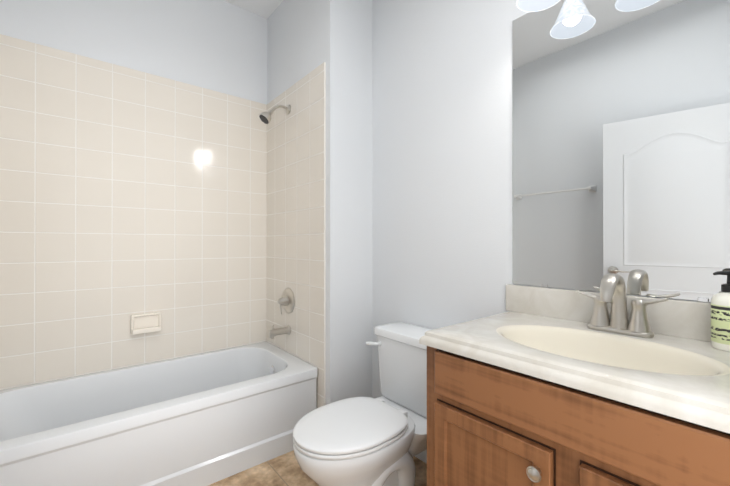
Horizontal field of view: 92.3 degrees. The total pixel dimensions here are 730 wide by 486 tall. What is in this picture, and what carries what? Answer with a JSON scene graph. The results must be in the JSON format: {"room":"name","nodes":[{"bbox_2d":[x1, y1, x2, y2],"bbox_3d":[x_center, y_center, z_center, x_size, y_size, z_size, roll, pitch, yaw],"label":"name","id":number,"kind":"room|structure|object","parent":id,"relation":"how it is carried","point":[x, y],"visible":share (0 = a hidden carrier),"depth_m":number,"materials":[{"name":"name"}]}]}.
{"room":"bathroom","nodes":[
{"label":"bathroom","id":0,"kind":"room"},
{"bbox_2d":[0,0,266,104],"bbox_3d":[-1.411,-0.273,2.165,1.655,2.850,0.100,0,0,-39],"label":"wall","id":1,"kind":"structure","parent":0,"point":[218,45],"depth_m":2.21,"materials":[{"name":"white paint"}]},
{"bbox_2d":[0,34,266,389],"bbox_3d":[-1.337,-0.140,2.154,1.555,1.805,0.010,0,0,-39],"label":"wall tiles","id":2,"kind":"structure","parent":1,"relation":"attached to","point":[126,193],"depth_m":2.06,"materials":[{"name":"beige tile"}]},
{"bbox_2d":[131,312,161,334],"bbox_3d":[-1.321,0.485,2.124,0.158,0.112,0.052,0,0,-39],"label":"soap dish","id":3,"kind":"object","parent":2,"relation":"attached to","point":[146,323],"visible":1,"depth_m":2.12,"materials":[{"name":"white ceramic"}]},
{"bbox_2d":[224,0,282,18],"bbox_3d":[-0.364,-1.751,1.218,2.070,0.100,2.900,0,0,-39],"label":"ceiling","id":4,"kind":"structure","parent":0,"point":[265,8],"depth_m":2.51,"materials":[{"name":"white paint"}]},
{"bbox_2d":[208,450,426,485],"bbox_3d":[-0.364,1.199,1.207,2.070,0.100,2.900,0,0,-39],"label":"floor","id":5,"kind":"structure","parent":0,"point":[284,470],"depth_m":1.74,"materials":[{"name":"tile"}]},
{"bbox_2d":[0,342,317,485],"bbox_3d":[-1.098,0.941,1.857,1.531,0.420,0.743,0,0,-39],"label":"bathtub","id":6,"kind":"object","parent":5,"relation":"on","point":[206,418],"visible":0.98,"depth_m":1.74,"materials":[{"name":"white ceramic"}]},
{"bbox_2d":[293,322,432,485],"bbox_3d":[0.044,0.797,1.562,0.781,0.717,0.506,0,0,-39],"label":"toilet","id":7,"kind":"object","parent":5,"relation":"on","point":[366,441],"visible":0.92,"depth_m":1.47,"materials":[{"name":"white ceramic"}]},
{"bbox_2d":[419,284,729,485],"bbox_3d":[0.684,0.660,0.940,0.584,0.975,0.952,0,0,-39],"label":"bathroom vanity","id":8,"kind":"object","parent":5,"relation":"on","point":[538,386],"visible":0.96,"depth_m":0.90,"materials":[{"name":"brown wood"}]},
{"bbox_2d":[576,273,668,337],"bbox_3d":[0.770,0.188,1.085,0.164,0.190,0.245,0,0,-39],"label":"faucet","id":9,"kind":"object","parent":8,"relation":"on","point":[612,289],"visible":1,"depth_m":1.09,"materials":[{"name":"silver metal"}]},
{"bbox_2d":[711,271,729,351],"bbox_3d":[0.971,0.178,0.933,0.073,0.209,0.073,0,0,-39],"label":"soap bottle","id":10,"kind":"object","parent":8,"relation":"on","point":[720,320],"visible":1,"depth_m":0.93,"materials":[{"name":"white plastic"}]},
{"bbox_2d":[267,0,371,404],"bbox_3d":[-0.378,-0.272,2.458,0.315,2.850,0.955,0,0,-39],"label":"wall","id":11,"kind":"structure","parent":0,"point":[305,38],"depth_m":2.09,"materials":[{"name":"white paint"}]},
{"bbox_2d":[266,62,325,407],"bbox_3d":[-0.483,0.055,2.329,0.010,2.195,0.798,0,0,-39],"label":"shower wall tile","id":12,"kind":"structure","parent":11,"relation":"attached to","point":[296,207],"depth_m":2.24,"materials":[{"name":"beige tile"}]},
{"bbox_2d":[259,105,290,123],"bbox_3d":[-0.591,-0.849,2.296,0.201,0.158,0.076,0,0,-39],"label":"shower head","id":13,"kind":"object","parent":12,"relation":"attached to","point":[265,117],"visible":1,"depth_m":2.27},
{"bbox_2d":[267,325,290,338],"bbox_3d":[-0.568,0.577,2.310,0.141,0.088,0.066,0,0,-39],"label":"tub spout","id":14,"kind":"object","parent":12,"relation":"attached to","point":[272,332],"visible":1,"depth_m":2.29,"materials":[{"name":"silver metal"}]},
{"bbox_2d":[277,288,294,314],"bbox_3d":[-0.544,0.386,2.330,0.080,0.172,0.172,0,0,-39],"label":"shower valve","id":15,"kind":"object","parent":12,"relation":"attached to","point":[286,300],"visible":1,"depth_m":2.31,"materials":[{"name":"silver metal"}]},
{"bbox_2d":[372,0,710,397],"bbox_3d":[0.399,-0.274,1.836,0.100,2.850,2.900,0,0,-39],"label":"wall","id":16,"kind":"structure","parent":0,"point":[442,163],"depth_m":1.77,"materials":[{"name":"white paint"}]},
{"bbox_2d":[415,449,426,463],"bbox_3d":[0.321,1.099,1.835,0.014,0.105,0.884,0,0,-39],"label":"baseboard","id":17,"kind":"structure","parent":16,"relation":"attached to","point":[421,456],"depth_m":1.84,"materials":[{"name":"white paint"}]},
{"bbox_2d":[516,0,560,11],"bbox_3d":[0.797,-1.009,1.093,0.225,0.266,0.640,0,0,-39],"label":"sconce","id":18,"kind":"object","parent":16,"relation":"attached to","point":[531,5],"visible":1,"depth_m":1.31,"materials":[{"name":"white glass"}]},
{"bbox_2d":[513,0,729,302],"bbox_3d":[0.913,-0.388,1.120,0.009,1.122,0.919,0,0,-39],"label":"mirror","id":19,"kind":"object","parent":16,"relation":"attached to","point":[621,137],"visible":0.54,"depth_m":1.17,"materials":[{"name":"clear glass"}]}
]}

